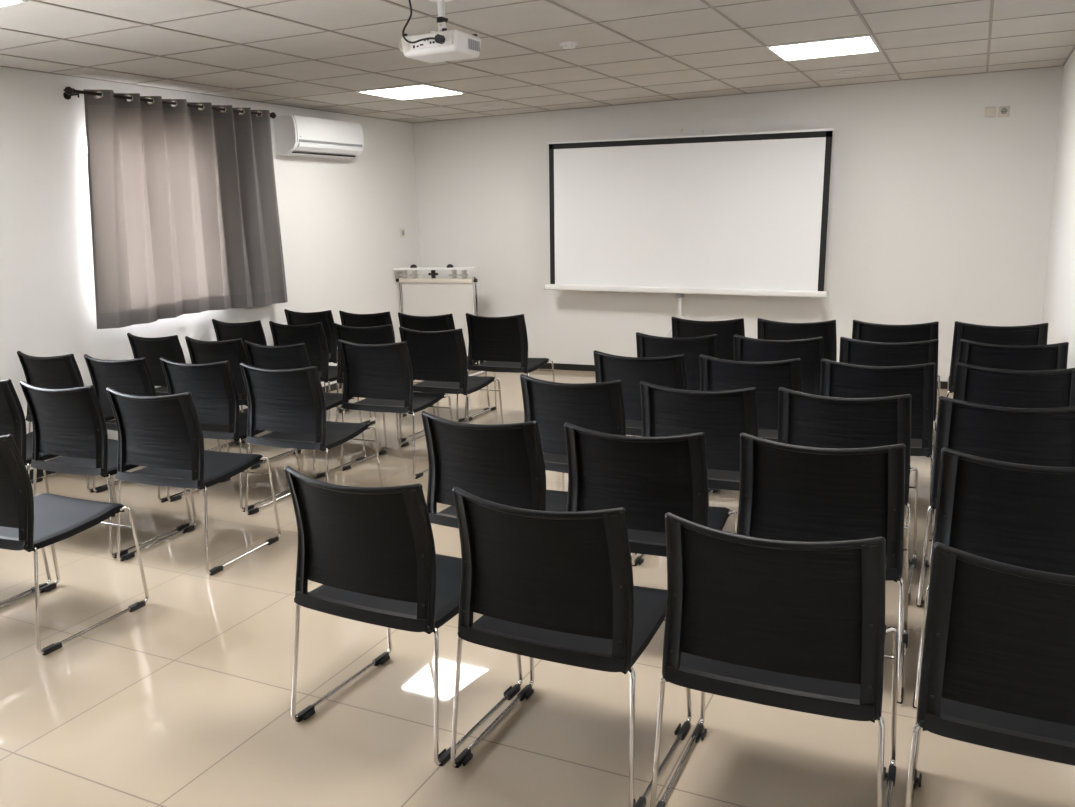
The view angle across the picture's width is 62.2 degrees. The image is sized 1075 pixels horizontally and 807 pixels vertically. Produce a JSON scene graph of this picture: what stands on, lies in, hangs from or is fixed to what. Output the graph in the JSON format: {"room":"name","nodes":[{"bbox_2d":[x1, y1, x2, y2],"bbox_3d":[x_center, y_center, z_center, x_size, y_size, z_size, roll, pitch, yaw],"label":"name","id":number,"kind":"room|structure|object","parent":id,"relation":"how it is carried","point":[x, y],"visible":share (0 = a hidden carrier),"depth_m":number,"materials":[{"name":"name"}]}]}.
{"room":"conference room","nodes":[
{"label":"conference room","id":0,"kind":"room"},
{"bbox_2d":[0,67,421,469],"bbox_3d":[-3.551,-0.599,4.704,0.240,2.434,10.286,4,13,26],"label":"wall","id":1,"kind":"structure","parent":0,"point":[341,220],"depth_m":6.00,"materials":[{"name":"white paint"}]},
{"bbox_2d":[63,87,275,118],"bbox_3d":[-2.507,-2.085,6.243,0.129,0.062,1.862,4,13,26],"label":"curtain rod","id":2,"kind":"object","parent":1,"relation":"attached to","point":[69,91],"visible":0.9,"depth_m":5.81,"materials":[{"name":"brown metal"}]},
{"bbox_2d":[83,89,287,328],"bbox_3d":[-2.458,-1.379,6.351,0.121,1.497,1.769,4,13,26],"label":"curtain","id":3,"kind":"object","parent":2,"relation":"hanging from","point":[184,213],"visible":0.99,"depth_m":6.23,"materials":[{"name":"grey fabric"}]},
{"bbox_2d":[30,383,341,479],"bbox_3d":[-3.400,0.570,4.895,0.012,0.060,10.262,4,13,26],"label":"baseboard","id":4,"kind":"structure","parent":1,"relation":"attached to","point":[333,387],"depth_m":7.02,"materials":[{"name":"black"}]},
{"bbox_2d":[273,115,363,158],"bbox_3d":[-1.825,-2.245,7.537,0.224,0.300,0.900,4,13,26],"label":"air conditioner","id":5,"kind":"object","parent":1,"relation":"attached to","point":[301,136],"visible":0.99,"depth_m":7.36,"materials":[{"name":"white plastic"}]},
{"bbox_2d":[400,228,404,237],"bbox_3d":[-1.342,-1.698,8.869,0.014,0.090,0.070,4,13,26],"label":"light switch","id":6,"kind":"object","parent":1,"relation":"attached to","point":[402,230],"visible":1,"depth_m":8.85,"materials":[{"name":"beige plastic"}]},
{"bbox_2d":[0,369,1074,806],"bbox_3d":[-0.860,0.871,3.709,6.145,0.200,10.786,4,13,26],"label":"floor","id":7,"kind":"structure","parent":0,"point":[183,698],"depth_m":2.81,"materials":[{"name":"beige tile"}]},
{"bbox_2d":[0,547,50,604],"bbox_3d":[-2.446,0.420,3.643,0.543,0.810,0.499,4,13,25],"label":"chair","id":8,"kind":"object","parent":7,"relation":"on","point":[32,589],"visible":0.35,"depth_m":3.79,"materials":[{"name":"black metal"}]},
{"bbox_2d":[0,379,113,502],"bbox_3d":[-2.622,0.225,4.593,0.543,0.810,0.499,4,13,26],"label":"chair","id":9,"kind":"object","parent":7,"relation":"on","point":[12,418],"visible":0.47,"depth_m":4.31,"materials":[{"name":"black plastic"}]},
{"bbox_2d":[17,351,118,492],"bbox_3d":[-2.741,0.060,5.390,0.543,0.810,0.499,4,13,25],"label":"chair","id":10,"kind":"object","parent":7,"relation":"on","point":[53,372],"visible":0.39,"depth_m":5.13,"materials":[{"name":"black plastic"}]},
{"bbox_2d":[0,434,148,654],"bbox_3d":[-1.933,0.450,3.425,0.543,0.810,0.499,4,13,24],"label":"chair","id":11,"kind":"object","parent":7,"relation":"on","point":[29,523],"visible":1,"depth_m":3.27,"materials":[{"name":"black plastic"}]},
{"bbox_2d":[20,381,191,557],"bbox_3d":[-2.115,0.261,4.344,0.543,0.810,0.499,4,13,24],"label":"chair","id":12,"kind":"object","parent":7,"relation":"on","point":[70,424],"visible":0.87,"depth_m":4.11,"materials":[{"name":"black plastic"}]},
{"bbox_2d":[84,354,220,502],"bbox_3d":[-2.231,0.092,5.159,0.543,0.810,0.499,4,13,26],"label":"chair","id":13,"kind":"object","parent":7,"relation":"on","point":[131,376],"visible":0.35,"depth_m":4.91,"materials":[{"name":"black plastic"}]},
{"bbox_2d":[127,333,243,450],"bbox_3d":[-2.426,-0.101,6.104,0.543,0.810,0.499,4,14,28],"label":"chair","id":14,"kind":"object","parent":7,"relation":"on","point":[169,347],"visible":0.32,"depth_m":5.86,"materials":[{"name":"black plastic"}]},
{"bbox_2d":[106,387,280,574],"bbox_3d":[-1.592,0.295,4.102,0.543,0.810,0.499,3,13,23],"label":"chair","id":15,"kind":"object","parent":7,"relation":"on","point":[162,434],"visible":1,"depth_m":3.89,"materials":[{"name":"black plastic"}]},
{"bbox_2d":[160,357,300,511],"bbox_3d":[-1.715,0.120,4.949,0.543,0.810,0.499,4,13,24],"label":"chair","id":16,"kind":"object","parent":7,"relation":"on","point":[212,387],"visible":0.66,"depth_m":4.70,"materials":[{"name":"black plastic"}]},
{"bbox_2d":[212,319,266,361],"bbox_3d":[-2.120,-0.263,6.821,0.543,0.810,0.499,4,13,26],"label":"chair","id":17,"kind":"object","parent":7,"relation":"on","point":[253,332],"visible":0.25,"depth_m":6.54,"materials":[{"name":"black plastic"}]},
{"bbox_2d":[185,336,297,464],"bbox_3d":[-1.930,-0.059,5.829,0.543,0.810,0.499,4,13,26],"label":"chair","id":18,"kind":"object","parent":7,"relation":"on","point":[201,352],"visible":0.37,"depth_m":5.56,"materials":[{"name":"black plastic"}]},
{"bbox_2d":[244,340,365,477],"bbox_3d":[-1.457,-0.012,5.532,0.543,0.810,0.499,4,13,27],"label":"chair","id":19,"kind":"object","parent":7,"relation":"on","point":[294,356],"visible":0.32,"depth_m":5.30,"materials":[{"name":"black plastic"}]},
{"bbox_2d":[240,362,382,514],"bbox_3d":[-1.197,0.160,4.683,0.543,0.810,0.499,4,13,24],"label":"chair","id":20,"kind":"object","parent":7,"relation":"on","point":[289,403],"visible":0.93,"depth_m":4.47,"materials":[{"name":"black plastic"}]},
{"bbox_2d":[284,309,342,410],"bbox_3d":[-1.744,-0.398,7.403,0.543,0.810,0.499,4,13,26],"label":"chair","id":21,"kind":"object","parent":7,"relation":"on","point":[326,317],"visible":0.39,"depth_m":7.12,"materials":[{"name":"black plastic"}]},
{"bbox_2d":[269,321,371,422],"bbox_3d":[-1.615,-0.224,6.558,0.543,0.810,0.499,4,13,26],"label":"chair","id":22,"kind":"object","parent":7,"relation":"on","point":[313,336],"visible":0.53,"depth_m":6.29,"materials":[{"name":"black plastic"}]},
{"bbox_2d":[339,310,400,415],"bbox_3d":[-1.241,-0.360,7.145,0.543,0.810,0.499,4,13,26],"label":"chair","id":23,"kind":"object","parent":7,"relation":"on","point":[384,318],"visible":0.2,"depth_m":6.86,"materials":[{"name":"black plastic"}]},
{"bbox_2d":[333,323,434,442],"bbox_3d":[-1.096,-0.187,6.306,0.543,0.810,0.499,4,13,25],"label":"chair","id":24,"kind":"object","parent":7,"relation":"on","point":[383,334],"visible":0.41,"depth_m":6.05,"materials":[{"name":"black plastic"}]},
{"bbox_2d":[338,339,452,478],"bbox_3d":[-0.871,-0.014,5.452,0.543,0.810,0.499,4,13,25],"label":"chair","id":25,"kind":"object","parent":7,"relation":"on","point":[381,374],"visible":0.98,"depth_m":5.23,"materials":[{"name":"black plastic"}]},
{"bbox_2d":[284,466,522,766],"bbox_3d":[-0.411,0.551,2.710,0.543,0.810,0.499,4,14,28],"label":"chair","id":26,"kind":"object","parent":7,"relation":"on","point":[372,552],"visible":0.97,"depth_m":2.49,"materials":[{"name":"black plastic"}]},
{"bbox_2d":[393,264,484,375],"bbox_3d":[-0.970,-0.830,8.712,0.910,1.055,0.480,4,13,26],"label":"stand","id":27,"kind":"object","parent":7,"relation":"on","point":[433,296],"visible":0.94,"depth_m":8.63,"materials":[{"name":"white"}]},
{"bbox_2d":[393,267,479,269],"bbox_3d":[-0.991,-1.305,8.614,0.879,0.018,0.200,4,13,26],"label":"shelf","id":28,"kind":"object","parent":27,"relation":"attached to","point":[402,268],"depth_m":8.52,"materials":[{"name":"white paint"}]},
{"bbox_2d":[398,312,489,421],"bbox_3d":[-0.736,-0.316,6.858,0.543,0.810,0.499,4,13,26],"label":"chair","id":29,"kind":"object","parent":7,"relation":"on","point":[445,322],"visible":0.3,"depth_m":6.59,"materials":[{"name":"black plastic"}]},
{"bbox_2d":[399,327,503,446],"bbox_3d":[-0.588,-0.131,5.962,0.543,0.810,0.499,4,13,26],"label":"chair","id":30,"kind":"object","parent":7,"relation":"on","point":[437,358],"visible":0.77,"depth_m":5.73,"materials":[{"name":"black plastic"}]},
{"bbox_2d":[421,411,567,527],"bbox_3d":[-0.105,0.399,3.384,0.543,0.810,0.499,4,13,27],"label":"chair","id":31,"kind":"object","parent":7,"relation":"on","point":[504,464],"visible":0.55,"depth_m":3.15,"materials":[{"name":"black plastic"}]},
{"bbox_2d":[465,313,554,420],"bbox_3d":[-0.211,-0.292,6.666,0.543,0.810,0.499,4,13,26],"label":"chair","id":32,"kind":"object","parent":7,"relation":"on","point":[502,342],"visible":0.91,"depth_m":6.45,"materials":[{"name":"black plastic"}]},
{"bbox_2d":[450,487,691,806],"bbox_3d":[0.095,0.587,2.464,0.543,0.810,0.499,4,13,26],"label":"chair","id":33,"kind":"object","parent":7,"relation":"on","point":[553,586],"visible":0.96,"depth_m":2.25,"materials":[{"name":"black plastic"}]},
{"bbox_2d":[520,374,636,559],"bbox_3d":[0.240,0.242,4.071,0.543,0.810,0.499,4,13,27],"label":"chair","id":34,"kind":"object","parent":7,"relation":"on","point":[599,406],"visible":0.44,"depth_m":3.83,"materials":[{"name":"black plastic"}]},
{"bbox_2d":[564,422,737,556],"bbox_3d":[0.403,0.432,3.150,0.543,0.810,0.499,4,13,25],"label":"chair","id":35,"kind":"object","parent":7,"relation":"on","point":[651,478],"visible":0.62,"depth_m":2.91,"materials":[{"name":"black plastic"}]},
{"bbox_2d":[593,350,711,491],"bbox_3d":[0.600,0.100,4.686,0.543,0.810,0.499,4,13,26],"label":"chair","id":36,"kind":"object","parent":7,"relation":"on","point":[665,371],"visible":0.34,"depth_m":4.45,"materials":[{"name":"black plastic"}]},
{"bbox_2d":[632,332,718,435],"bbox_3d":[0.884,-0.044,5.324,0.543,0.810,0.499,4,13,25],"label":"chair","id":37,"kind":"object","parent":7,"relation":"on","point":[692,348],"visible":0.3,"depth_m":5.06,"materials":[{"name":"black plastic"}]},
{"bbox_2d":[544,128,833,336],"bbox_3d":[1.157,-1.234,7.691,2.576,2.140,0.474,4,13,26],"label":"projection screen","id":38,"kind":"object","parent":7,"relation":"on","point":[746,214],"visible":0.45,"depth_m":7.69,"materials":[{"name":"white fabric"}]},
{"bbox_2d":[632,381,757,565],"bbox_3d":[0.739,0.278,3.827,0.543,0.810,0.499,4,13,27],"label":"chair","id":39,"kind":"object","parent":7,"relation":"on","point":[722,416],"visible":0.46,"depth_m":3.58,"materials":[{"name":"black plastic"}]},
{"bbox_2d":[671,317,744,360],"bbox_3d":[1.198,-0.202,6.023,0.543,0.810,0.499,4,13,26],"label":"chair","id":40,"kind":"object","parent":7,"relation":"on","point":[725,330],"visible":0.29,"depth_m":5.75,"materials":[{"name":"black plastic"}]},
{"bbox_2d":[700,354,801,495],"bbox_3d":[1.097,0.133,4.454,0.543,0.810,0.499,4,13,26],"label":"chair","id":41,"kind":"object","parent":7,"relation":"on","point":[716,374],"visible":0.29,"depth_m":4.21,"materials":[{"name":"black plastic"}]},
{"bbox_2d":[650,512,897,806],"bbox_3d":[0.608,0.622,2.220,0.543,0.810,0.499,4,13,25],"label":"chair","id":42,"kind":"object","parent":7,"relation":"on","point":[790,625],"visible":1,"depth_m":2.00,"materials":[{"name":"black plastic"}]},
{"bbox_2d":[734,334,823,395],"bbox_3d":[1.402,-0.013,5.098,0.543,0.810,0.499,4,13,25],"label":"chair","id":43,"kind":"object","parent":7,"relation":"on","point":[746,349],"visible":0.23,"depth_m":4.82,"materials":[{"name":"black plastic"}]},
{"bbox_2d":[757,318,836,360],"bbox_3d":[1.708,-0.171,5.798,0.543,0.810,0.499,4,13,26],"label":"chair","id":44,"kind":"object","parent":7,"relation":"on","point":[766,329],"visible":0.26,"depth_m":5.51,"materials":[{"name":"black plastic"}]},
{"bbox_2d":[736,433,909,703],"bbox_3d":[0.942,0.459,2.937,0.543,0.810,0.499,4,13,24],"label":"chair","id":45,"kind":"object","parent":7,"relation":"on","point":[788,492],"visible":0.63,"depth_m":2.69,"materials":[{"name":"black plastic"}]},
{"bbox_2d":[777,387,917,603],"bbox_3d":[1.250,0.307,3.610,0.543,0.810,0.499,4,13,26],"label":"chair","id":46,"kind":"object","parent":7,"relation":"on","point":[804,419],"visible":0.38,"depth_m":3.36,"materials":[{"name":"black plastic"}]},
{"bbox_2d":[820,359,935,540],"bbox_3d":[1.607,0.164,4.231,0.543,0.810,0.499,4,13,24],"label":"chair","id":47,"kind":"object","parent":7,"relation":"on","point":[837,379],"visible":0.52,"depth_m":3.96,"materials":[{"name":"black plastic"}]},
{"bbox_2d":[839,337,938,430],"bbox_3d":[1.920,0.015,4.885,0.543,0.810,0.499,4,13,25],"label":"chair","id":48,"kind":"object","parent":7,"relation":"on","point":[852,351],"visible":0.3,"depth_m":4.61,"materials":[{"name":"black plastic"}]},
{"bbox_2d":[852,320,939,419],"bbox_3d":[2.228,-0.138,5.563,0.543,0.810,0.499,4,13,25],"label":"chair","id":49,"kind":"object","parent":7,"relation":"on","point":[864,331],"visible":0.21,"depth_m":5.29,"materials":[{"name":"black plastic"}]},
{"bbox_2d":[904,542,1074,806],"bbox_3d":[1.127,0.655,1.983,0.543,0.810,0.499,4,13,26],"label":"chair","id":50,"kind":"object","parent":7,"relation":"on","point":[997,671],"visible":1,"depth_m":1.82,"materials":[{"name":"black plastic"}]},
{"bbox_2d":[913,448,1074,708],"bbox_3d":[1.462,0.496,2.686,0.543,0.810,0.499,4,13,26],"label":"chair","id":51,"kind":"object","parent":7,"relation":"on","point":[1020,515],"visible":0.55,"depth_m":2.48,"materials":[{"name":"black plastic"}]},
{"bbox_2d":[916,396,1074,606],"bbox_3d":[1.759,0.343,3.360,0.543,0.810,0.499,4,13,26],"label":"chair","id":52,"kind":"object","parent":7,"relation":"on","point":[1028,436],"visible":0.44,"depth_m":3.12,"materials":[{"name":"black plastic"}]},
{"bbox_2d":[946,321,1048,397],"bbox_3d":[2.747,-0.111,5.353,0.543,0.810,0.499,4,13,25],"label":"chair","id":53,"kind":"object","parent":7,"relation":"on","point":[1037,334],"visible":0.31,"depth_m":5.09,"materials":[{"name":"black plastic"}]},
{"bbox_2d":[958,339,1068,370],"bbox_3d":[2.452,0.044,4.666,0.543,0.810,0.499,4,13,25],"label":"chair","id":54,"kind":"object","parent":7,"relation":"on","point":[1049,356],"visible":0.24,"depth_m":4.39,"materials":[{"name":"black plastic"}]},
{"bbox_2d":[953,362,1074,407],"bbox_3d":[2.134,0.190,4.025,0.543,0.810,0.499,4,13,26],"label":"chair","id":55,"kind":"object","parent":7,"relation":"on","point":[973,384],"visible":0.29,"depth_m":3.77,"materials":[{"name":"black plastic"}]},
{"bbox_2d":[0,0,1074,122],"bbox_3d":[-0.943,-1.705,3.164,6.145,0.200,10.786,4,13,26],"label":"ceiling","id":56,"kind":"structure","parent":0,"point":[238,26],"depth_m":5.04,"materials":[{"name":"tile"}]},
{"bbox_2d":[0,0,27,7],"bbox_3d":[-2.509,-1.631,3.564,0.592,0.011,0.592,4,13,26],"label":"recessed light","id":57,"kind":"object","parent":56,"relation":"in","point":[3,3],"visible":1,"depth_m":3.71,"materials":[{"name":"white paint"}]},
{"bbox_2d":[0,0,18,4],"bbox_3d":[-2.509,-1.632,3.564,0.560,0.006,0.560,4,13,26],"label":"diffuser","id":58,"kind":"object","parent":57,"relation":"attached to","point":[2,2],"depth_m":3.71,"materials":[{"name":"white plastic"}]},
{"bbox_2d":[356,84,465,99],"bbox_3d":[-0.947,-2.351,6.727,0.592,0.011,0.592,4,13,26],"label":"recessed light","id":59,"kind":"object","parent":56,"relation":"in","point":[417,91],"visible":1,"depth_m":6.71,"materials":[{"name":"white paint"}]},
{"bbox_2d":[402,0,444,43],"bbox_3d":[-0.493,-1.648,3.821,0.198,0.215,0.030,3,13,23],"label":"power cable","id":60,"kind":"object","parent":56,"relation":"hanging from","point":[438,38],"visible":1,"depth_m":3.82,"materials":[{"name":"black plastic"}]},
{"bbox_2d":[429,0,451,32],"bbox_3d":[-0.420,-1.697,3.906,0.136,0.156,0.152,-7,13,-22],"label":"mount","id":61,"kind":"object","parent":56,"relation":"attached to","point":[441,20],"visible":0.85,"depth_m":3.90,"materials":[{"name":"white metal"}]},
{"bbox_2d":[399,28,480,62],"bbox_3d":[-0.422,-1.589,3.963,0.295,0.098,0.254,4,13,26],"label":"projector","id":62,"kind":"object","parent":61,"relation":"hanging from","point":[458,45],"visible":1,"depth_m":3.88,"materials":[{"name":"white plastic"}]},
{"bbox_2d":[399,37,410,52],"bbox_3d":[-0.580,-1.572,3.903,0.065,0.065,0.001,4,13,26],"label":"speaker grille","id":63,"kind":"object","parent":62,"relation":"attached to","point":[406,46],"depth_m":3.91,"materials":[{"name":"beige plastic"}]},
{"bbox_2d":[468,38,479,51],"bbox_3d":[-0.278,-1.580,3.927,0.004,0.042,0.094,4,13,26],"label":"vent","id":64,"kind":"object","parent":62,"relation":"attached to","point":[473,43],"depth_m":3.93,"materials":[{"name":"grey plastic"}]},
{"bbox_2d":[482,105,501,107],"bbox_3d":[-0.397,-2.591,7.768,0.180,0.010,0.180,4,13,26],"label":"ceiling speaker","id":65,"kind":"object","parent":56,"relation":"attached to","point":[484,106],"visible":1,"depth_m":7.76,"materials":[{"name":"white plastic"}]},
{"bbox_2d":[0,0,1074,122],"bbox_3d":[-0.940,-1.606,3.185,5.645,0.005,10.286,4,13,26],"label":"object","id":66,"kind":"structure","parent":56,"relation":"attached to","point":[853,4],"depth_m":5.31,"materials":[{"name":"beige metal"}]},
{"bbox_2d":[560,41,577,48],"bbox_3d":[0.178,-2.019,5.023,0.104,0.026,0.104,4,13,26],"label":"smoke detector","id":67,"kind":"object","parent":56,"relation":"attached to","point":[568,44],"visible":1,"depth_m":4.99,"materials":[{"name":"white plastic"}]},
{"bbox_2d":[766,35,880,60],"bbox_3d":[1.754,-2.165,5.434,0.592,0.011,0.592,4,13,26],"label":"recessed light","id":68,"kind":"object","parent":56,"relation":"in","point":[865,43],"visible":1,"depth_m":5.41,"materials":[{"name":"white paint"}]},
{"bbox_2d":[413,66,1063,381],"bbox_3d":[1.383,-1.470,8.060,6.125,2.434,0.240,4,13,26],"label":"wall","id":69,"kind":"structure","parent":0,"point":[939,209],"depth_m":7.32,"materials":[{"name":"white paint"}]},
{"bbox_2d":[473,360,947,388],"bbox_3d":[1.366,-0.284,8.195,5.645,0.060,0.012,4,13,26],"label":"baseboard","id":70,"kind":"structure","parent":69,"relation":"attached to","point":[558,366],"depth_m":8.67,"materials":[{"name":"black"}]},
{"bbox_2d":[984,106,995,116],"bbox_3d":[3.425,-2.207,6.739,0.074,0.074,0.012,4,13,26],"label":"wall outlet","id":71,"kind":"object","parent":69,"relation":"attached to","point":[989,111],"visible":1,"depth_m":6.73,"materials":[{"name":"beige plastic"}]},
{"bbox_2d":[998,106,1009,116],"bbox_3d":[3.509,-2.196,6.700,0.074,0.074,0.014,4,13,26],"label":"power socket","id":72,"kind":"object","parent":69,"relation":"attached to","point":[1004,111],"visible":1,"depth_m":6.70,"materials":[{"name":"beige plastic"}]},
{"bbox_2d":[1042,49,1074,368],"bbox_3d":[1.748,-0.235,2.169,0.240,2.434,10.286,4,13,26],"label":"wall","id":73,"kind":"structure","parent":0,"point":[1059,293],"depth_m":5.75,"materials":[{"name":"white paint"}]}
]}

